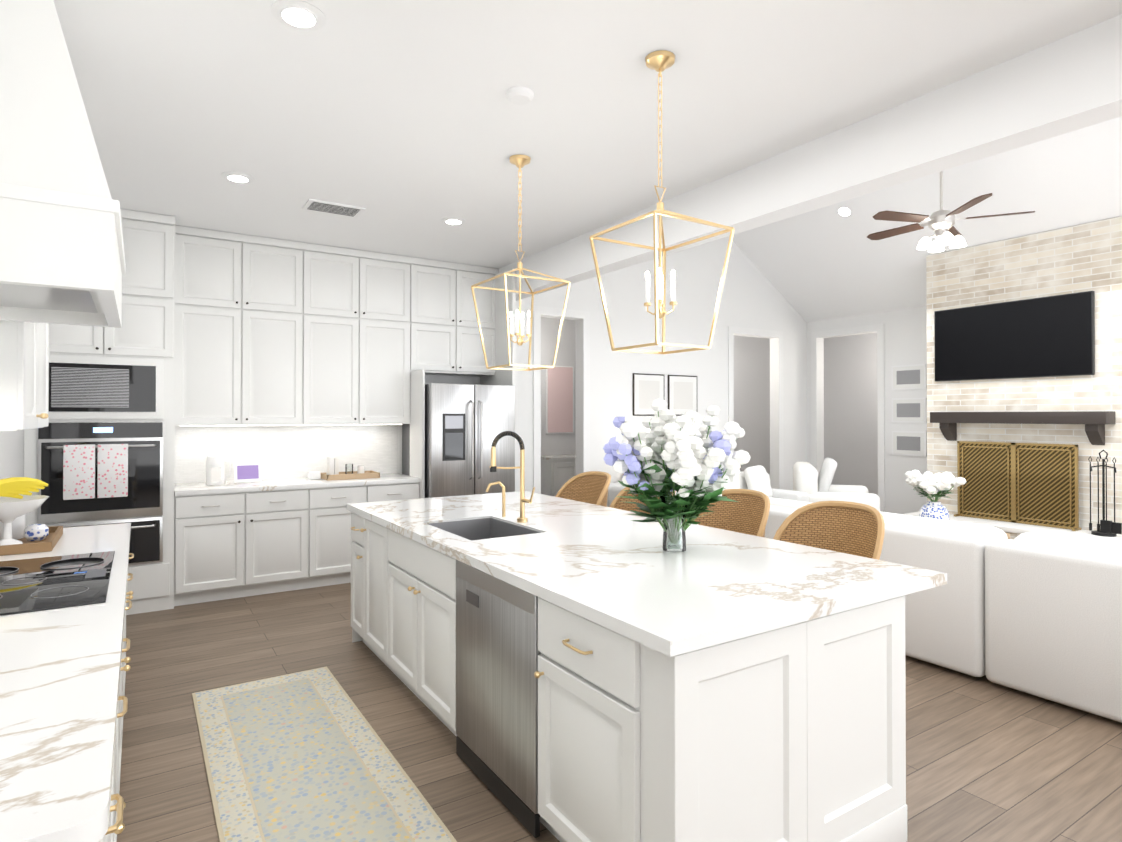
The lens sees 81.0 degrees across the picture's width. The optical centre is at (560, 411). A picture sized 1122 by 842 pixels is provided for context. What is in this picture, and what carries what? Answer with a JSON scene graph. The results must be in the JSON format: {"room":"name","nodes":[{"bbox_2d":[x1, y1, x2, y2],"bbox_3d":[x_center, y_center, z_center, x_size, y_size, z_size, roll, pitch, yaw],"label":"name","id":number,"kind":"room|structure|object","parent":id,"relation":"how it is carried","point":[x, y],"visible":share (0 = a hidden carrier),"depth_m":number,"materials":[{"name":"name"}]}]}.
{"room":"kitchen and living room","nodes":[
{"label":"kitchen and living room","id":0,"kind":"room"},
{"bbox_2d":[0,430,23,494],"bbox_3d":[-1.105,-0.021,0.311,0.150,3.050,11.700,0,0,-33],"label":"wall","id":1,"kind":"structure","parent":0,"point":[11,453],"depth_m":4.20,"materials":[{"name":"white paint"}]},
{"bbox_2d":[0,321,43,430],"bbox_3d":[-2.422,-0.724,2.781,0.287,1.608,0.443,0,0,-33],"label":"upper cabinet","id":2,"kind":"object","parent":1,"relation":"attached to","point":[21,343],"depth_m":2.67,"materials":[{"name":"white wood"}]},
{"bbox_2d":[44,323,48,426],"bbox_3d":[-2.660,-0.721,3.154,0.287,1.608,0.442,0,0,-33],"label":"upper cabinet","id":3,"kind":"object","parent":1,"relation":"attached to","point":[46,326],"depth_m":3.36,"materials":[{"name":"white wood"}]},
{"bbox_2d":[0,0,125,327],"bbox_3d":[-1.879,-0.947,2.255,0.631,1.168,1.022,0,0,-33],"label":"range hood","id":4,"kind":"object","parent":1,"relation":"attached to","point":[62,257],"visible":1,"depth_m":1.92,"materials":[{"name":"white paint"}]},
{"bbox_2d":[53,0,1121,268],"bbox_3d":[0.490,-1.599,1.373,4.070,0.120,11.750,0,0,-33],"label":"ceiling","id":5,"kind":"structure","parent":0,"point":[407,124],"depth_m":3.19,"materials":[{"name":"white paint"}]},
{"bbox_2d":[221,172,254,182],"bbox_3d":[-2.097,-1.513,4.270,0.200,0.012,0.200,0,0,-33],"label":"recessed light","id":6,"kind":"object","parent":5,"relation":"in","point":[238,177],"visible":1,"depth_m":4.25,"materials":[{"name":"white plastic"}]},
{"bbox_2d":[271,0,325,30],"bbox_3d":[-1.013,-1.525,2.541,0.200,0.012,0.200,0,0,-33],"label":"recessed light","id":7,"kind":"object","parent":5,"relation":"in","point":[300,15],"visible":1,"depth_m":2.53,"materials":[{"name":"white plastic"}]},
{"bbox_2d":[302,199,364,217],"bbox_3d":[-1.692,-1.508,4.897,0.400,0.013,0.240,0,0,-33],"label":"ceiling vent","id":8,"kind":"object","parent":5,"relation":"in","point":[332,208],"visible":0.98,"depth_m":4.88,"materials":[{"name":"white metal"}]},
{"bbox_2d":[441,217,465,224],"bbox_3d":[-0.854,-1.506,5.221,0.200,0.012,0.200,0,0,-33],"label":"recessed light","id":9,"kind":"object","parent":5,"relation":"in","point":[453,220],"visible":1,"depth_m":5.20,"materials":[{"name":"white plastic"}]},
{"bbox_2d":[506,86,533,104],"bbox_3d":[-0.198,-1.509,3.159,0.136,0.034,0.136,0,0,-33],"label":"smoke detector","id":10,"kind":"object","parent":5,"relation":"attached to","point":[518,95],"visible":1,"depth_m":3.12,"materials":[{"name":"white plastic"}]},
{"bbox_2d":[471,154,570,370],"bbox_3d":[-0.247,-0.888,3.954,0.441,1.263,0.441,0,0,-33],"label":"pendant light","id":11,"kind":"object","parent":5,"relation":"hanging from","point":[519,161],"visible":1,"depth_m":3.94,"materials":[{"name":"gold metal"}]},
{"bbox_2d":[589,50,734,353],"bbox_3d":[0.429,-0.896,2.844,0.441,1.263,0.441,0,0,-33],"label":"pendant light","id":12,"kind":"object","parent":5,"relation":"hanging from","point":[660,61],"visible":1,"depth_m":2.83,"materials":[{"name":"gold metal"}]},
{"bbox_2d":[398,236,806,493],"bbox_3d":[-0.250,-0.719,7.563,9.410,4.544,0.418,0,0,-33],"label":"wall","id":13,"kind":"structure","parent":0,"point":[754,302],"depth_m":8.39,"materials":[{"name":"white paint"}]},
{"bbox_2d":[175,225,245,428],"bbox_3d":[-3.032,-0.694,5.628,0.498,1.628,0.367,0,0,-33],"label":"upper cabinet","id":14,"kind":"object","parent":13,"relation":"attached to","point":[210,265],"depth_m":5.48,"materials":[{"name":"white wood"}]},
{"bbox_2d":[242,235,305,424],"bbox_3d":[-2.613,-0.693,5.897,0.497,1.628,0.367,0,0,-33],"label":"upper cabinet","id":15,"kind":"object","parent":13,"relation":"attached to","point":[295,362],"depth_m":5.75,"materials":[{"name":"white wood"}]},
{"bbox_2d":[306,243,361,424],"bbox_3d":[-2.195,-0.691,6.165,0.498,1.628,0.367,0,0,-33],"label":"upper cabinet","id":16,"kind":"object","parent":13,"relation":"attached to","point":[333,274],"depth_m":6.02,"materials":[{"name":"white wood"}]},
{"bbox_2d":[362,250,413,424],"bbox_3d":[-1.776,-0.689,6.433,0.497,1.628,0.367,0,0,-33],"label":"upper cabinet","id":17,"kind":"object","parent":13,"relation":"attached to","point":[387,279],"depth_m":6.30,"materials":[{"name":"white wood"}]},
{"bbox_2d":[414,257,457,376],"bbox_3d":[-1.365,-0.942,6.698,0.479,1.118,0.367,0,0,-33],"label":"upper cabinet","id":18,"kind":"object","parent":13,"relation":"attached to","point":[435,282],"depth_m":6.56,"materials":[{"name":"white wood"}]},
{"bbox_2d":[458,263,501,376],"bbox_3d":[-0.962,-0.941,6.957,0.478,1.118,0.367,0,0,-33],"label":"upper cabinet","id":19,"kind":"object","parent":13,"relation":"attached to","point":[471,361],"depth_m":6.81,"materials":[{"name":"white wood"}]},
{"bbox_2d":[633,373,663,415],"bbox_3d":[1.093,-0.203,8.179,0.500,0.520,0.022,0,0,-33],"label":"picture","id":20,"kind":"object","parent":13,"relation":"attached to","point":[648,389],"visible":0.83,"depth_m":8.14,"materials":[{"name":"white paper"}]},
{"bbox_2d":[668,375,696,415],"bbox_3d":[1.573,-0.201,8.486,0.500,0.520,0.022,0,0,-33],"label":"picture","id":21,"kind":"object","parent":13,"relation":"attached to","point":[682,394],"visible":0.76,"depth_m":8.47,"materials":[{"name":"white paper"}]},
{"bbox_2d":[117,583,1121,841],"bbox_3d":[2.101,1.557,3.721,14.000,0.060,14.000,0,0,-33],"label":"floor","id":22,"kind":"structure","parent":0,"point":[987,761],"depth_m":3.05,"materials":[{"name":"brown wood"}]},
{"bbox_2d":[24,209,175,614],"bbox_3d":[-3.537,0.012,5.098,0.915,3.048,0.707,0,0,-33],"label":"tall cabinet","id":23,"kind":"object","parent":22,"relation":"on","point":[99,449],"visible":0.58,"depth_m":4.94,"materials":[{"name":"white wood"}]},
{"bbox_2d":[112,785,115,841],"bbox_3d":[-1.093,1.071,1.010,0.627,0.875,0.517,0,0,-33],"label":"base cabinet","id":24,"kind":"object","parent":22,"relation":"on","point":[113,786],"depth_m":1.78,"materials":[{"name":"white wood"}]},
{"bbox_2d":[116,729,119,841],"bbox_3d":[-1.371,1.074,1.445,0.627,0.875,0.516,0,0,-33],"label":"base cabinet","id":25,"kind":"object","parent":22,"relation":"on","point":[117,730],"depth_m":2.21,"materials":[{"name":"white wood"}]},
{"bbox_2d":[120,669,123,832],"bbox_3d":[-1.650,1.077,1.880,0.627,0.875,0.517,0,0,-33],"label":"base cabinet","id":26,"kind":"object","parent":22,"relation":"on","point":[121,670],"depth_m":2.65,"materials":[{"name":"white wood"}]},
{"bbox_2d":[0,523,131,841],"bbox_3d":[-1.781,0.621,2.106,0.647,0.040,3.140,0,0,-33],"label":"countertop","id":27,"kind":"structure","parent":26,"relation":"on","point":[60,668],"depth_m":1.33,"materials":[{"name":"white stone"}]},
{"bbox_2d":[0,526,62,555],"bbox_3d":[-2.476,0.585,2.956,0.340,0.040,0.500,0,0,-33],"label":"tray","id":28,"kind":"object","parent":27,"relation":"on","point":[49,541],"visible":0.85,"depth_m":2.82,"materials":[{"name":"brown wood"}]},
{"bbox_2d":[0,514,25,539],"bbox_3d":[-2.563,0.494,3.055,0.116,0.196,0.116,0,0,-33],"label":"canister","id":29,"kind":"object","parent":28,"relation":"on","point":[18,525],"visible":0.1,"depth_m":3.03,"materials":[{"name":"white ceramic"}]},
{"bbox_2d":[0,477,48,545],"bbox_3d":[-2.441,0.441,2.884,0.311,0.300,0.290,0,0,-33],"label":"fruit bowl","id":30,"kind":"object","parent":28,"relation":"on","point":[14,504],"visible":0.94,"depth_m":2.89,"materials":[{"name":"white ceramic"}]},
{"bbox_2d":[24,524,48,540],"bbox_3d":[-2.411,0.554,3.021,0.090,0.075,0.090,0,0,-33],"label":"jar","id":31,"kind":"object","parent":28,"relation":"on","point":[35,532],"visible":1,"depth_m":2.99,"materials":[{"name":"white ceramic"}]},
{"bbox_2d":[0,549,115,616],"bbox_3d":[-1.888,0.597,2.299,0.520,0.008,0.900,0,0,-33],"label":"cooktop","id":32,"kind":"object","parent":27,"relation":"in","point":[53,580],"depth_m":2.31,"materials":[{"name":"black metal"}]},
{"bbox_2d":[124,613,127,714],"bbox_3d":[-1.929,1.080,2.315,0.627,0.875,0.517,0,0,-33],"label":"base cabinet","id":33,"kind":"object","parent":22,"relation":"on","point":[125,639],"depth_m":2.31,"materials":[{"name":"white wood"}]},
{"bbox_2d":[174,493,245,605],"bbox_3d":[-2.962,1.101,5.507,0.498,0.875,0.626,0,0,-33],"label":"base cabinet","id":34,"kind":"object","parent":22,"relation":"on","point":[210,530],"depth_m":5.25,"materials":[{"name":"white wood"}]},
{"bbox_2d":[174,473,421,496],"bbox_3d":[-2.330,0.646,5.906,1.990,0.040,0.641,0,0,-33],"label":"countertop","id":35,"kind":"structure","parent":34,"relation":"on","point":[188,488],"depth_m":5.68,"materials":[{"name":"white stone"}]},
{"bbox_2d":[206,454,230,484],"bbox_3d":[-2.915,0.492,5.597,0.194,0.262,0.144,0,0,-33],"label":"pitcher","id":36,"kind":"object","parent":35,"relation":"on","point":[215,475],"visible":1,"depth_m":5.53,"materials":[{"name":"white ceramic"}]},
{"bbox_2d":[234,462,261,482],"bbox_3d":[-2.761,0.539,5.792,0.220,0.171,0.078,0,0,-33],"label":"framed picture","id":37,"kind":"object","parent":35,"relation":"on","point":[248,472],"visible":0.98,"depth_m":5.77,"materials":[{"name":"white"}]},
{"bbox_2d":[307,471,320,479],"bbox_3d":[-2.273,0.591,6.049,0.100,0.070,0.090,0,0,-33],"label":"box","id":38,"kind":"object","parent":35,"relation":"on","point":[312,475],"visible":0.98,"depth_m":6.01,"materials":[{"name":"white"}]},
{"bbox_2d":[321,457,379,480],"bbox_3d":[-1.977,0.527,6.162,0.480,0.200,0.280,0,0,-33],"label":"tray","id":39,"kind":"object","parent":35,"relation":"on","point":[332,473],"visible":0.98,"depth_m":6.08,"materials":[{"name":"beige wood"}]},
{"bbox_2d":[246,489,309,596],"bbox_3d":[-2.543,1.103,5.776,0.498,0.875,0.626,0,0,-33],"label":"base cabinet","id":40,"kind":"object","parent":22,"relation":"on","point":[278,522],"depth_m":5.52,"materials":[{"name":"white wood"}]},
{"bbox_2d":[192,666,456,841],"bbox_3d":[-0.935,1.514,2.547,0.700,0.010,2.800,0,0,-33],"label":"rug","id":41,"kind":"object","parent":22,"relation":"on","point":[305,756],"visible":1,"depth_m":2.77,"materials":[{"name":"beige fabric"}]},
{"bbox_2d":[310,485,369,587],"bbox_3d":[-2.124,1.105,6.044,0.497,0.875,0.626,0,0,-33],"label":"base cabinet","id":42,"kind":"object","parent":22,"relation":"on","point":[330,519],"depth_m":5.76,"materials":[{"name":"white wood"}]},
{"bbox_2d":[370,481,421,501],"bbox_3d":[-1.706,1.107,6.312,0.497,0.875,0.626,0,0,-33],"label":"base cabinet","id":43,"kind":"object","parent":22,"relation":"on","point":[377,493],"depth_m":6.06,"materials":[{"name":"white wood"}]},
{"bbox_2d":[402,383,514,497],"bbox_3d":[-1.021,0.640,6.586,0.877,1.788,0.856,0,0,-33],"label":"fridge","id":44,"kind":"object","parent":22,"relation":"on","point":[466,425],"visible":0.42,"depth_m":6.24,"materials":[{"name":"grey metal"}]},
{"bbox_2d":[541,458,575,496],"bbox_3d":[-0.082,1.102,8.903,0.410,0.920,0.516,0,0,-33],"label":"base cabinet","id":45,"kind":"object","parent":22,"relation":"on","point":[558,472],"depth_m":8.67,"materials":[{"name":"white wood"}]},
{"bbox_2d":[541,454,575,461],"bbox_3d":[0.256,0.628,9.123,1.255,0.030,0.516,0,0,-33],"label":"countertop","id":46,"kind":"structure","parent":45,"relation":"on","point":[548,458],"depth_m":8.86,"materials":[{"name":"white stone"}]},
{"bbox_2d":[555,471,610,506],"bbox_3d":[0.111,1.000,4.907,0.514,1.073,0.581,0,0,-33],"label":"stool","id":47,"kind":"object","parent":22,"relation":"on","point":[590,487],"visible":0.15,"depth_m":5.12,"materials":[{"name":"brown wicker"}]},
{"bbox_2d":[347,507,906,841],"bbox_3d":[-0.109,1.087,3.333,1.148,0.874,3.142,0,0,-33],"label":"kitchen island","id":48,"kind":"object","parent":22,"relation":"on","point":[564,670],"depth_m":2.14,"materials":[{"name":"wood"}]},
{"bbox_2d":[347,499,810,658],"bbox_3d":[-0.331,0.628,3.196,0.570,0.040,3.170,0,0,-33],"label":"island countertop","id":49,"kind":"structure","parent":48,"relation":"on","point":[679,611],"depth_m":2.28,"materials":[{"name":"white stone"}]},
{"bbox_2d":[603,398,750,551],"bbox_3d":[0.470,0.272,2.847,0.586,0.664,0.607,0,0,-33],"label":"flower vase","id":50,"kind":"object","parent":49,"relation":"on","point":[693,464],"visible":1,"depth_m":2.77,"materials":[{"name":"clear glass"}]},
{"bbox_2d":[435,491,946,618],"bbox_3d":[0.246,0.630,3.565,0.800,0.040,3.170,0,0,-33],"label":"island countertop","id":51,"kind":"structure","parent":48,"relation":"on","point":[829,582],"depth_m":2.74,"materials":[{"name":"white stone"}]},
{"bbox_2d":[609,487,675,513],"bbox_3d":[0.488,0.996,4.318,0.514,1.073,0.581,0,0,-33],"label":"stool","id":52,"kind":"object","parent":22,"relation":"on","point":[621,505],"visible":0.04,"depth_m":4.56,"materials":[{"name":"brown wicker"}]},
{"bbox_2d":[686,489,769,536],"bbox_3d":[0.893,0.992,3.686,0.514,1.073,0.581,0,0,-33],"label":"stool","id":53,"kind":"object","parent":22,"relation":"on","point":[748,512],"visible":0.12,"depth_m":3.86,"materials":[{"name":"brown wicker"}]},
{"bbox_2d":[773,501,884,559],"bbox_3d":[1.244,0.988,3.139,0.514,1.073,0.581,0,0,-33],"label":"stool","id":54,"kind":"object","parent":22,"relation":"on","point":[853,528],"visible":0.19,"depth_m":3.32,"materials":[{"name":"brown wicker"}]},
{"bbox_2d":[793,457,879,510],"bbox_3d":[3.238,1.058,7.783,0.890,0.993,1.040,0,0,17],"label":"armchair","id":55,"kind":"object","parent":22,"relation":"on","point":[811,483],"visible":0.42,"depth_m":7.43,"materials":[{"name":"white fabric"}]},
{"bbox_2d":[607,465,1121,722],"bbox_3d":[2.940,1.067,4.825,2.300,0.934,6.150,0,0,-33],"label":"sectional sofa","id":56,"kind":"object","parent":22,"relation":"on","point":[1038,614],"visible":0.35,"depth_m":3.53,"materials":[{"name":"fabric"}]},
{"bbox_3d":[3.448,1.333,6.070,1.100,0.420,0.800,0,0,-33],"label":"coffee table","id":57,"kind":"object","parent":22,"relation":"on","visible":0},
{"bbox_2d":[905,470,965,519],"bbox_3d":[3.448,0.834,6.073,0.560,0.572,0.560,0,0,-33],"label":"decor","id":58,"kind":"object","parent":57,"relation":"on","point":[928,483],"visible":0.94,"depth_m":6.00,"materials":[{"name":"white plant"}]},
{"bbox_2d":[541,317,769,475],"bbox_3d":[1.700,0.067,9.769,6.640,3.000,1.200,0,0,-33],"label":"wall","id":59,"kind":"structure","parent":0,"point":[751,354],"depth_m":10.97,"materials":[{"name":"white paint"}]},
{"bbox_2d":[546,365,573,433],"bbox_3d":[-0.015,-0.161,9.250,0.450,0.950,0.022,0,0,-33],"label":"framed picture","id":60,"kind":"object","parent":59,"relation":"attached to","point":[559,399],"visible":0.86,"depth_m":9.24,"materials":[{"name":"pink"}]},
{"bbox_2d":[499,14,1121,300],"bbox_3d":[2.292,-1.617,2.499,0.180,0.830,11.700,0,0,-33],"label":"header beam","id":61,"kind":"structure","parent":0,"point":[1069,83],"depth_m":3.31,"materials":[{"name":"white paint"}]},
{"bbox_2d":[824,333,877,494],"bbox_3d":[4.937,0.066,9.527,1.450,3.000,2.700,0,0,-33],"label":"doorway","id":62,"kind":"structure","parent":0,"point":[850,412],"depth_m":10.87,"materials":[{"name":"white paint"}]},
{"bbox_2d":[807,306,926,513],"bbox_3d":[6.482,-0.143,4.936,0.905,3.356,11.300,0,0,-33],"label":"wall","id":63,"kind":"structure","parent":0,"point":[901,336],"depth_m":8.81,"materials":[{"name":"white paint"}]},
{"bbox_2d":[892,431,926,456],"bbox_3d":[4.516,0.419,8.536,0.022,0.320,0.450,0,0,-33],"label":"photo frame","id":64,"kind":"object","parent":63,"relation":"attached to","point":[909,443],"visible":0.98,"depth_m":8.52,"materials":[{"name":"white"}]},
{"bbox_2d":[892,398,926,422],"bbox_3d":[4.516,-0.011,8.539,0.022,0.320,0.450,0,0,-33],"label":"photo frame","id":65,"kind":"object","parent":63,"relation":"attached to","point":[909,410],"visible":0.95,"depth_m":8.52,"materials":[{"name":"white"}]},
{"bbox_2d":[892,364,926,389],"bbox_3d":[4.516,-0.441,8.542,0.022,0.320,0.450,0,0,-33],"label":"photo frame","id":66,"kind":"object","parent":63,"relation":"attached to","point":[906,377],"visible":0.95,"depth_m":8.52,"materials":[{"name":"white"}]},
{"bbox_2d":[729,116,1121,321],"bbox_3d":[4.637,-2.166,3.886,5.260,1.840,11.500,0,0,-33],"label":"ceiling","id":67,"kind":"structure","parent":0,"point":[825,263],"depth_m":7.17,"materials":[{"name":"white paint"}]},
{"bbox_2d":[836,206,852,217],"bbox_3d":[3.291,-2.314,7.633,0.169,0.107,0.200,0,0,-33],"label":"recessed light","id":68,"kind":"object","parent":67,"relation":"in","point":[844,211],"visible":1,"depth_m":7.63,"materials":[{"name":"white plastic"}]},
{"bbox_2d":[867,171,1034,252],"bbox_3d":[3.268,-2.172,5.743,1.299,1.524,1.236,0,0,-33],"label":"ceiling fan","id":69,"kind":"object","parent":67,"relation":"hanging from","point":[941,223],"visible":0.85,"depth_m":5.64,"materials":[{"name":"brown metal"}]},
{"bbox_2d":[903,216,1121,542],"bbox_3d":[4.864,-0.130,6.898,1.208,3.356,1.930,0,0,-33],"label":"brick wall","id":70,"kind":"structure","parent":0,"point":[1085,257],"depth_m":6.62,"materials":[{"name":"beige brick"}]},
{"bbox_2d":[934,291,1094,381],"bbox_3d":[4.679,-0.742,6.885,0.060,0.800,1.480,0,0,-33],"label":"tv","id":71,"kind":"object","parent":70,"relation":"attached to","point":[1051,336],"visible":1,"depth_m":6.77,"materials":[{"name":"black"}]},
{"bbox_2d":[954,441,1081,530],"bbox_3d":[4.656,0.735,6.765,0.160,0.820,1.104,0,0,-33],"label":"fire screen","id":72,"kind":"object","parent":70,"relation":"on","point":[1032,483],"visible":0.96,"depth_m":6.72,"materials":[{"name":"brown metal"}]},
{"bbox_2d":[930,411,1114,444],"bbox_3d":[4.661,0.167,6.760,0.219,0.320,1.600,0,0,-33],"label":"mantel shelf","id":73,"kind":"object","parent":70,"relation":"attached to","point":[1094,422],"visible":1,"depth_m":6.53,"materials":[{"name":"grey wood"}]},
{"bbox_2d":[1088,450,1121,536],"bbox_3d":[5.010,0.747,6.045,0.180,0.786,0.246,0,0,-33],"label":"fireplace tools","id":74,"kind":"object","parent":70,"relation":"on","point":[1106,528],"visible":1,"depth_m":6.03,"materials":[{"name":"black metal"}]}
]}

